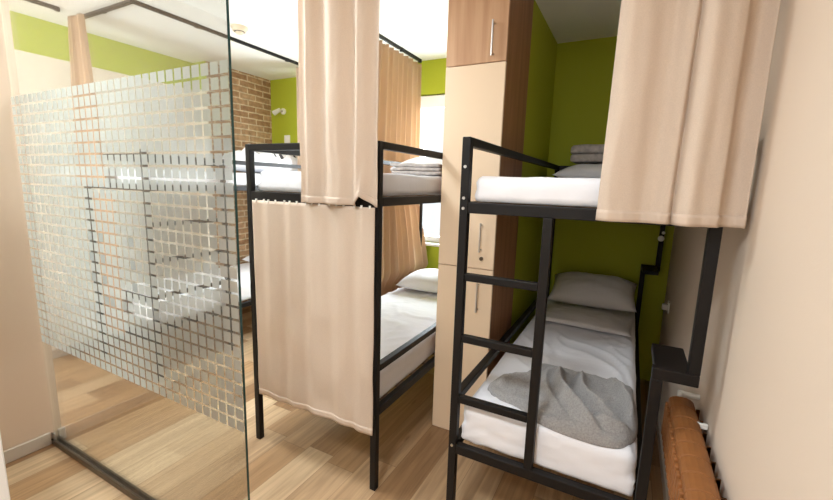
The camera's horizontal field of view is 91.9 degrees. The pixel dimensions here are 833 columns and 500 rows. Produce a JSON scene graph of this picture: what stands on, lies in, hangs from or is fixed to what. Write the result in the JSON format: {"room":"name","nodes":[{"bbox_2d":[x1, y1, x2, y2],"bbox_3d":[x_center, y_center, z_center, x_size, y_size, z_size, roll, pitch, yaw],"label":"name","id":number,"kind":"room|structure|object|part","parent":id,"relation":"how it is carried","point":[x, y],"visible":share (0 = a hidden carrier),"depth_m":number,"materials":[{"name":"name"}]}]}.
{"room":"dormitory","nodes":[
{"label":"dormitory","id":0,"kind":"room"},
{"bbox_2d":[0,0,60,450],"bbox_3d":[-2.699,-0.064,1.071,0.100,2.720,2.555,7,11,27],"label":"wall","id":1,"kind":"structure","parent":0,"point":[29,406],"depth_m":2.14,"materials":[{"name":"beige paint"}]},
{"bbox_2d":[3,432,51,463],"bbox_3d":[-2.700,1.250,1.236,0.014,0.075,2.500,7,11,27],"label":"baseboard","id":2,"kind":"structure","parent":1,"relation":"attached to","point":[14,453],"depth_m":2.23,"materials":[{"name":"beige wood"}]},
{"bbox_2d":[57,426,65,438],"bbox_3d":[-2.089,1.081,2.373,0.014,0.075,0.035,7,11,27],"label":"baseboard","id":3,"kind":"structure","parent":1,"relation":"attached to","point":[61,431],"depth_m":2.37,"materials":[{"name":"beige"}]},
{"bbox_2d":[9,10,203,349],"bbox_3d":[-2.971,-0.460,3.422,0.120,2.720,4.010,7,11,27],"label":"wall","id":4,"kind":"structure","parent":0,"point":[41,47],"depth_m":3.49,"materials":[{"name":"white paint"}]},
{"bbox_2d":[52,314,197,358],"bbox_3d":[-3.148,0.906,3.240,0.014,0.075,3.170,7,11,27],"label":"baseboard","id":5,"kind":"structure","parent":4,"relation":"attached to","point":[57,353],"depth_m":3.56,"materials":[{"name":"beige"}]},
{"bbox_2d":[193,61,271,316],"bbox_3d":[-2.082,-0.649,4.731,0.210,2.720,0.840,7,11,27],"label":"brick wall","id":6,"kind":"structure","parent":0,"point":[251,93],"depth_m":4.55,"materials":[{"name":"brown brick"}]},
{"bbox_2d":[8,0,620,79],"bbox_3d":[-1.141,-1.547,1.676,4.892,0.100,5.460,7,11,27],"label":"ceiling","id":7,"kind":"structure","parent":0,"point":[420,27],"depth_m":3.06,"materials":[{"name":"white paint"}]},
{"bbox_2d":[24,0,59,11],"bbox_3d":[-2.785,-1.660,2.468,0.034,0.032,0.958,7,11,27],"label":"track","id":8,"kind":"object","parent":7,"relation":"attached to","point":[55,8],"visible":1,"depth_m":2.81,"materials":[{"name":"black"}]},
{"bbox_2d":[67,12,105,186],"bbox_3d":[-2.486,-1.094,3.008,0.454,1.215,0.066,7,11,27],"label":"curtain","id":9,"kind":"object","parent":8,"relation":"hanging from","point":[81,73],"visible":0.61,"depth_m":2.96,"materials":[{"name":"beige fabric"}]},
{"bbox_2d":[84,0,297,64],"bbox_3d":[-1.808,-1.833,3.696,0.771,0.032,1.891,7,11,27],"label":"track","id":10,"kind":"object","parent":7,"relation":"attached to","point":[104,10],"visible":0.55,"depth_m":2.98,"materials":[{"name":"black metal"}]},
{"bbox_2d":[296,67,300,170],"bbox_3d":[-1.169,-1.339,4.239,0.050,1.055,0.241,7,11,27],"label":"curtain","id":11,"kind":"object","parent":10,"relation":"hanging from","point":[297,69],"visible":0.09,"depth_m":4.14,"materials":[{"name":"beige fabric"}]},
{"bbox_2d":[231,24,247,34],"bbox_3d":[-1.389,-1.722,3.157,0.123,0.052,0.123,7,11,27],"label":"smoke detector","id":12,"kind":"object","parent":7,"relation":"attached to","point":[239,29],"visible":1,"depth_m":3.12,"materials":[{"name":"beige plastic"}]},
{"bbox_2d":[379,33,421,62],"bbox_3d":[-0.061,-1.617,2.703,0.946,0.032,2.143,7,11,27],"label":"track","id":13,"kind":"object","parent":7,"relation":"attached to","point":[381,37],"visible":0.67,"depth_m":3.48,"materials":[{"name":"black"}]},
{"bbox_2d":[298,0,379,206],"bbox_3d":[-0.352,-0.824,1.767,0.456,1.246,0.062,7,11,27],"label":"curtain","id":14,"kind":"object","parent":13,"relation":"hanging from","point":[338,40],"visible":1,"depth_m":1.79,"materials":[{"name":"beige fabric"}]},
{"bbox_2d":[378,39,427,295],"bbox_3d":[-0.198,-0.625,3.624,0.208,2.222,0.926,8,11,34],"label":"curtain","id":15,"kind":"object","parent":13,"relation":"hanging from","point":[399,79],"visible":0.49,"depth_m":3.66,"materials":[{"name":"beige fabric"}]},
{"bbox_3d":[0.552,-1.341,1.135,0.928,0.032,0.034,7,11,27],"label":"track","id":16,"kind":"object","parent":7,"relation":"attached to","visible":0},
{"bbox_2d":[595,0,780,228],"bbox_3d":[0.774,-0.687,1.112,0.393,1.238,0.084,5,10,19],"label":"curtain","id":17,"kind":"object","parent":16,"relation":"hanging from","point":[690,78],"visible":1,"depth_m":1.16,"materials":[{"name":"beige fabric"}]},
{"bbox_2d":[5,308,663,499],"bbox_3d":[-1.223,1.224,2.133,4.892,0.080,5.460,7,11,27],"label":"floor","id":18,"kind":"structure","parent":0,"point":[168,449],"depth_m":2.34,"materials":[{"name":"brown wood"}]},
{"bbox_2d":[0,433,10,499],"bbox_3d":[-1.431,0.353,0.810,0.094,2.044,0.820,7,11,27],"label":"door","id":19,"kind":"structure","parent":18,"relation":"on","point":[4,488],"depth_m":1.23,"materials":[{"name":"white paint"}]},
{"bbox_2d":[11,0,249,499],"bbox_3d":[-1.341,-0.134,1.754,1.654,2.716,0.040,7,11,27],"label":"glass wall","id":20,"kind":"structure","parent":18,"relation":"on","point":[132,491],"depth_m":1.64,"materials":[{"name":"clear glass"}]},
{"bbox_3d":[-1.339,-0.140,1.752,1.651,2.704,0.010,7,11,27],"label":"glass pane","id":21,"kind":"part","parent":20,"relation":"part of","materials":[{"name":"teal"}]},
{"bbox_2d":[84,149,300,380],"bbox_3d":[-1.837,-0.021,4.001,0.857,1.732,2.007,7,11,27],"label":"bunk bed","id":22,"kind":"object","parent":18,"relation":"on","point":[239,188],"visible":0.25,"depth_m":3.27,"materials":[{"name":"black metal"}]},
{"bbox_3d":[-2.661,0.066,3.329,0.034,1.732,0.034,7,11,27],"label":"bed post","id":23,"kind":"part","parent":22,"relation":"part of","materials":[{"name":"black"}]},
{"bbox_2d":[93,192,125,335],"bbox_3d":[-2.397,0.115,3.146,0.316,1.110,0.048,7,11,28],"label":"curtain","id":24,"kind":"object","parent":22,"relation":"hanging from","point":[94,198],"visible":0.4,"depth_m":3.13,"materials":[{"name":"beige fabric"}]},
{"bbox_3d":[-2.282,-0.481,3.043,0.786,0.042,0.034,7,11,27],"label":"rail","id":25,"kind":"part","parent":22,"relation":"part of","materials":[{"name":"black metal"}]},
{"bbox_3d":[-2.276,-0.700,3.007,0.786,0.034,0.034,7,11,27],"label":"rail","id":26,"kind":"part","parent":22,"relation":"part of","materials":[{"name":"black"}]},
{"bbox_3d":[-2.306,0.340,3.179,0.786,0.034,0.034,7,11,27],"label":"rail","id":27,"kind":"part","parent":22,"relation":"part of","materials":[{"name":"black"}]},
{"bbox_3d":[-2.315,0.641,3.228,0.786,0.042,0.034,7,11,27],"label":"rail","id":28,"kind":"part","parent":22,"relation":"part of","materials":[{"name":"black metal"}]},
{"bbox_3d":[-1.938,0.149,2.952,0.034,1.732,0.034,7,11,27],"label":"bed post","id":29,"kind":"part","parent":22,"relation":"part of","materials":[{"name":"black"}]},
{"bbox_3d":[-2.175,-0.870,4.056,0.034,0.034,1.936,7,11,27],"label":"guard rail","id":30,"kind":"part","parent":22,"relation":"part of","materials":[{"name":"black metal"}]},
{"bbox_2d":[106,168,260,185],"bbox_3d":[-1.817,-0.691,3.891,0.780,0.116,1.928,7,11,27],"label":"mattress","id":31,"kind":"object","parent":22,"relation":"on","point":[240,177],"visible":0.16,"depth_m":3.14,"materials":[{"name":"white fabric"}]},
{"bbox_2d":[213,148,297,172],"bbox_3d":[-1.576,-0.952,4.254,0.600,0.290,0.900,7,11,27],"label":"duvet","id":32,"kind":"object","parent":31,"relation":"on","point":[239,155],"visible":0.34,"depth_m":3.97,"materials":[{"name":"white fabric"}]},
{"bbox_2d":[256,152,297,168],"bbox_3d":[-1.442,-0.968,4.174,0.293,0.243,0.552,7,11,27],"label":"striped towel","id":33,"kind":"object","parent":32,"relation":"on","point":[280,156],"visible":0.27,"depth_m":4.10,"materials":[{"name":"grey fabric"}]},
{"bbox_2d":[122,262,250,323],"bbox_3d":[-1.847,0.323,4.058,0.778,0.173,1.928,7,11,27],"label":"mattress","id":34,"kind":"object","parent":22,"relation":"on","point":[245,267],"visible":0.19,"depth_m":3.51,"materials":[{"name":"white fabric"}]},
{"bbox_3d":[-1.489,0.476,3.888,0.034,0.042,1.936,7,11,27],"label":"rail","id":35,"kind":"part","parent":22,"relation":"part of","materials":[{"name":"black metal"}]},
{"bbox_3d":[-1.458,-0.568,3.716,0.034,0.042,1.936,7,11,27],"label":"rail","id":36,"kind":"part","parent":22,"relation":"part of","materials":[{"name":"black metal"}]},
{"bbox_3d":[-1.452,-0.786,3.679,0.034,0.034,1.936,7,11,27],"label":"guard rail","id":37,"kind":"part","parent":22,"relation":"part of","materials":[{"name":"black metal"}]},
{"bbox_2d":[245,141,442,490],"bbox_3d":[-0.077,0.194,3.015,0.865,1.732,2.092,7,11,27],"label":"bunk bed","id":38,"kind":"object","parent":18,"relation":"on","point":[380,405],"visible":0.32,"depth_m":2.10,"materials":[{"name":"black metal"}]},
{"bbox_3d":[-0.924,0.286,2.308,0.034,1.732,0.034,7,11,27],"label":"bed post","id":39,"kind":"part","parent":38,"relation":"part of","materials":[{"name":"black metal"}]},
{"bbox_3d":[-0.534,-0.510,1.980,0.794,0.034,0.034,7,11,27],"label":"rail","id":40,"kind":"part","parent":38,"relation":"part of","materials":[{"name":"black metal"}]},
{"bbox_3d":[-0.542,-0.257,2.022,0.794,0.050,0.034,7,11,27],"label":"rail","id":41,"kind":"part","parent":38,"relation":"part of","materials":[{"name":"black metal"}]},
{"bbox_2d":[252,199,374,435],"bbox_3d":[-0.547,0.318,2.068,0.787,1.124,0.028,7,11,27],"label":"curtain","id":42,"kind":"object","parent":38,"relation":"hanging from","point":[314,263],"visible":1,"depth_m":2.04,"materials":[{"name":"beige fabric"}]},
{"bbox_3d":[-0.417,-0.685,3.067,0.034,0.034,2.021,7,11,27],"label":"guard rail","id":43,"kind":"part","parent":38,"relation":"part of","materials":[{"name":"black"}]},
{"bbox_2d":[258,170,441,195],"bbox_3d":[-0.056,-0.474,2.906,0.788,0.113,2.013,7,11,27],"label":"mattress","id":44,"kind":"object","parent":38,"relation":"on","point":[284,181],"visible":0.43,"depth_m":2.13,"materials":[{"name":"white fabric"}]},
{"bbox_2d":[390,163,441,175],"bbox_3d":[0.034,-0.528,2.650,0.353,0.078,0.265,5,10,19],"label":"folded towel","id":45,"kind":"object","parent":44,"relation":"on","point":[400,168],"visible":0.81,"depth_m":2.53,"materials":[{"name":"grey fabric"}]},
{"bbox_2d":[390,157,441,168],"bbox_3d":[0.153,-0.661,3.197,0.600,0.166,0.420,7,11,27],"label":"pillow","id":46,"kind":"object","parent":44,"relation":"on","point":[418,160],"visible":0.15,"depth_m":3.06,"materials":[{"name":"white fabric"}]},
{"bbox_3d":[-0.194,0.370,1.928,0.034,1.732,0.034,7,11,27],"label":"bed post","id":47,"kind":"part","parent":38,"relation":"part of","materials":[{"name":"black metal"}]},
{"bbox_3d":[0.276,0.671,2.897,0.034,0.042,2.021,7,11,27],"label":"rail","id":48,"kind":"part","parent":38,"relation":"part of","materials":[{"name":"black metal"}]},
{"bbox_3d":[0.282,0.444,2.860,0.034,0.034,2.021,7,11,27],"label":"guard rail","id":49,"kind":"part","parent":38,"relation":"part of","materials":[{"name":"black"}]},
{"bbox_2d":[380,287,436,397],"bbox_3d":[-0.086,0.525,3.071,0.786,0.163,2.013,7,11,27],"label":"mattress","id":50,"kind":"object","parent":38,"relation":"on","point":[405,312],"visible":0.24,"depth_m":2.67,"materials":[{"name":"white fabric"}]},
{"bbox_2d":[396,268,437,292],"bbox_3d":[0.188,0.268,3.623,0.620,0.174,0.460,5,12,22],"label":"pillow","id":51,"kind":"object","parent":50,"relation":"on","point":[426,280],"visible":0.48,"depth_m":3.49,"materials":[{"name":"white fabric"}]},
{"bbox_3d":[0.306,-0.352,2.728,0.034,0.042,2.021,7,11,27],"label":"rail","id":52,"kind":"part","parent":38,"relation":"part of","materials":[{"name":"black metal"}]},
{"bbox_3d":[0.314,-0.601,2.687,0.034,0.034,2.021,7,11,27],"label":"guard rail","id":53,"kind":"part","parent":38,"relation":"part of","materials":[{"name":"black metal"}]},
{"bbox_3d":[0.040,0.018,4.103,0.034,1.732,0.034,7,11,27],"label":"bed post","id":54,"kind":"part","parent":38,"relation":"part of","materials":[{"name":"black metal"}]},
{"bbox_2d":[432,0,533,429],"bbox_3d":[0.404,-0.212,2.531,0.343,2.718,0.543,7,11,27],"label":"locker","id":55,"kind":"object","parent":18,"relation":"on","point":[489,41],"visible":0.8,"depth_m":2.31,"materials":[{"name":"brown wood"}]},
{"bbox_3d":[0.273,0.628,2.465,0.343,1.068,0.018,7,11,27],"label":"door","id":56,"kind":"part","parent":55,"relation":"part of","materials":[{"name":"beige laminate"}]},
{"bbox_3d":[0.305,-0.456,2.286,0.343,1.121,0.018,7,11,27],"label":"door","id":57,"kind":"part","parent":55,"relation":"part of","materials":[{"name":"beige laminate"}]},
{"bbox_3d":[0.352,0.276,2.341,0.011,0.175,0.034,7,11,27],"label":"handle","id":58,"kind":"part","parent":55,"relation":"part of","materials":[{"name":"silver metal"}]},
{"bbox_3d":[0.329,-1.266,2.152,0.343,0.515,0.018,7,11,27],"label":"door","id":59,"kind":"part","parent":55,"relation":"part of","materials":[{"name":"brown wood"}]},
{"bbox_3d":[0.363,-0.069,2.284,0.011,0.165,0.034,7,11,27],"label":"handle","id":60,"kind":"part","parent":55,"relation":"part of","materials":[{"name":"silver metal"}]},
{"bbox_3d":[0.400,-1.109,2.109,0.011,0.175,0.034,7,11,27],"label":"handle","id":61,"kind":"part","parent":55,"relation":"part of","materials":[{"name":"silver metal"}]},
{"bbox_2d":[446,137,722,499],"bbox_3d":[1.024,0.326,2.416,0.848,1.732,2.139,7,11,27],"label":"bunk bed","id":62,"kind":"object","parent":18,"relation":"on","point":[670,364],"visible":0.59,"depth_m":1.55,"materials":[{"name":"black metal"}]},
{"bbox_3d":[0.174,0.421,1.687,0.034,1.732,0.034,7,11,27],"label":"bed post","id":63,"kind":"part","parent":62,"relation":"part of","materials":[{"name":"black metal"}]},
{"bbox_3d":[0.653,0.719,2.675,0.034,0.042,2.066,7,11,27],"label":"rail","id":64,"kind":"part","parent":62,"relation":"part of","materials":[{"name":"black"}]},
{"bbox_3d":[0.660,0.492,2.638,0.034,0.034,2.066,7,11,27],"label":"guard rail","id":65,"kind":"part","parent":62,"relation":"part of","materials":[{"name":"black metal"}]},
{"bbox_3d":[0.691,-0.553,2.466,0.034,0.034,2.066,7,11,27],"label":"guard rail","id":66,"kind":"part","parent":62,"relation":"part of","materials":[{"name":"black metal"}]},
{"bbox_2d":[475,176,600,206],"bbox_3d":[1.044,-0.337,2.297,0.758,0.104,2.080,7,11,27],"label":"mattress","id":67,"kind":"object","parent":62,"relation":"on","point":[579,192],"visible":0.53,"depth_m":1.45,"materials":[{"name":"white fabric"}]},
{"bbox_2d":[553,164,601,177],"bbox_3d":[1.385,-0.567,2.973,0.660,0.144,0.460,7,11,27],"label":"pillow","id":68,"kind":"object","parent":67,"relation":"on","point":[579,170],"visible":0.26,"depth_m":2.86,"materials":[{"name":"white fabric"}]},
{"bbox_2d":[570,144,604,163],"bbox_3d":[1.442,-0.704,2.968,0.541,0.128,0.350,7,11,27],"label":"folded blanket","id":69,"kind":"object","parent":68,"relation":"on","point":[585,153],"visible":0.31,"depth_m":2.90,"materials":[{"name":"grey fabric"}]},
{"bbox_3d":[0.475,0.892,1.595,0.679,0.042,0.034,7,11,27],"label":"rail","id":70,"kind":"part","parent":62,"relation":"part of","materials":[{"name":"black metal"}]},
{"bbox_2d":[461,299,636,496],"bbox_3d":[0.971,0.640,2.492,0.675,0.186,2.061,7,11,27],"label":"mattress","id":71,"kind":"object","parent":62,"relation":"on","point":[605,355],"visible":0.54,"depth_m":1.73,"materials":[{"name":"white fabric"}]},
{"bbox_2d":[488,363,637,448],"bbox_3d":[0.650,0.611,1.805,0.616,0.136,0.555,7,11,27],"label":"blanket","id":72,"kind":"object","parent":71,"relation":"on","point":[596,410],"visible":0.93,"depth_m":1.66,"materials":[{"name":"grey fabric"}]},
{"bbox_2d":[546,305,634,336],"bbox_3d":[1.182,0.468,2.812,0.600,0.076,0.400,7,11,31],"label":"pillow","id":73,"kind":"object","parent":71,"relation":"on","point":[598,320],"visible":0.97,"depth_m":2.72,"materials":[{"name":"white fabric"}]},
{"bbox_2d":[548,271,636,311],"bbox_3d":[1.373,0.303,3.142,0.620,0.222,0.357,6,10,26],"label":"pillow","id":74,"kind":"object","parent":71,"relation":"on","point":[578,288],"visible":1,"depth_m":3.04,"materials":[{"name":"white fabric"}]},
{"bbox_3d":[1.159,0.147,3.521,0.034,1.732,0.034,7,11,27],"label":"bed post","id":75,"kind":"part","parent":62,"relation":"part of","materials":[{"name":"black metal"}]},
{"bbox_3d":[0.549,-0.127,1.404,0.776,0.042,0.034,7,11,27],"label":"rail","id":76,"kind":"part","parent":62,"relation":"part of","materials":[{"name":"black metal"}]},
{"bbox_3d":[1.283,0.791,2.348,0.034,0.042,2.066,7,11,27],"label":"rail","id":77,"kind":"part","parent":62,"relation":"part of","materials":[{"name":"black metal"}]},
{"bbox_3d":[1.831,0.225,3.171,0.131,1.732,0.034,7,11,27],"label":"stepped post","id":78,"kind":"part","parent":62,"relation":"part of","materials":[{"name":"black metal"}]},
{"bbox_3d":[1.767,0.153,3.048,0.103,0.030,0.223,7,11,27],"label":"step plate","id":79,"kind":"part","parent":62,"relation":"part of","materials":[{"name":"black metal"}]},
{"bbox_3d":[0.902,0.393,1.438,0.103,0.030,0.223,7,11,27],"label":"step plate","id":80,"kind":"part","parent":62,"relation":"part of","materials":[{"name":"black metal"}]},
{"bbox_3d":[0.846,0.498,1.337,0.131,1.732,0.034,7,11,27],"label":"stepped post","id":81,"kind":"part","parent":62,"relation":"part of","materials":[{"name":"black metal"}]},
{"bbox_2d":[270,36,674,380],"bbox_3d":[0.043,-0.496,4.185,4.492,2.720,0.160,7,11,27],"label":"wall","id":82,"kind":"structure","parent":0,"point":[584,68],"depth_m":3.31,"materials":[{"name":"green paint"}]},
{"bbox_2d":[272,108,285,114],"bbox_3d":[-1.628,-1.632,4.754,0.119,0.091,0.119,7,11,27],"label":"reading lamp","id":83,"kind":"object","parent":82,"relation":"attached to","point":[283,111],"visible":1,"depth_m":4.73,"materials":[{"name":"white plastic"}]},
{"bbox_2d":[284,135,289,142],"bbox_3d":[-1.547,-1.326,4.813,0.090,0.090,0.017,7,11,27],"label":"light switch","id":84,"kind":"object","parent":82,"relation":"attached to","point":[286,137],"visible":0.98,"depth_m":4.81,"materials":[{"name":"white plastic"}]},
{"bbox_2d":[419,94,444,246],"bbox_3d":[0.025,-0.795,4.087,1.690,1.470,0.150,7,11,27],"label":"window","id":85,"kind":"structure","parent":82,"relation":"in","point":[432,101],"depth_m":4.01,"materials":[{"name":"white plastic"}]},
{"bbox_3d":[-0.010,-0.078,4.178,1.690,0.025,0.090,7,11,27],"label":"sill","id":86,"kind":"part","parent":85,"relation":"part of","materials":[{"name":"white plastic"}]},
{"bbox_2d":[510,0,556,343],"bbox_3d":[0.851,-0.300,3.139,0.100,2.720,0.960,7,11,27],"label":"wall partition","id":87,"kind":"structure","parent":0,"point":[543,51],"depth_m":3.01,"materials":[{"name":"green paint"}]},
{"bbox_2d":[659,0,832,499],"bbox_3d":[0.853,0.078,0.847,0.120,2.720,5.460,7,11,27],"label":"wall","id":88,"kind":"structure","parent":0,"point":[765,390],"depth_m":0.93,"materials":[{"name":"beige paint"}]},
{"bbox_2d":[657,413,668,499],"bbox_3d":[0.708,1.389,1.006,0.014,0.075,5.260,7,11,27],"label":"baseboard","id":89,"kind":"structure","parent":88,"relation":"attached to","point":[659,435],"depth_m":2.25,"materials":[{"name":"beige"}]},
{"bbox_2d":[662,300,669,313],"bbox_3d":[1.766,0.403,2.855,0.044,0.080,0.080,7,11,27],"label":"wall socket","id":90,"kind":"object","parent":88,"relation":"attached to","point":[664,306],"visible":1,"depth_m":2.84,"materials":[{"name":"white plastic"}]},
{"bbox_2d":[661,390,726,499],"bbox_3d":[0.753,0.726,1.059,0.115,0.187,1.257,7,11,27],"label":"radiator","id":91,"kind":"object","parent":88,"relation":"attached to","point":[690,472],"visible":1,"depth_m":1.25,"materials":[{"name":"leather"}]}
]}

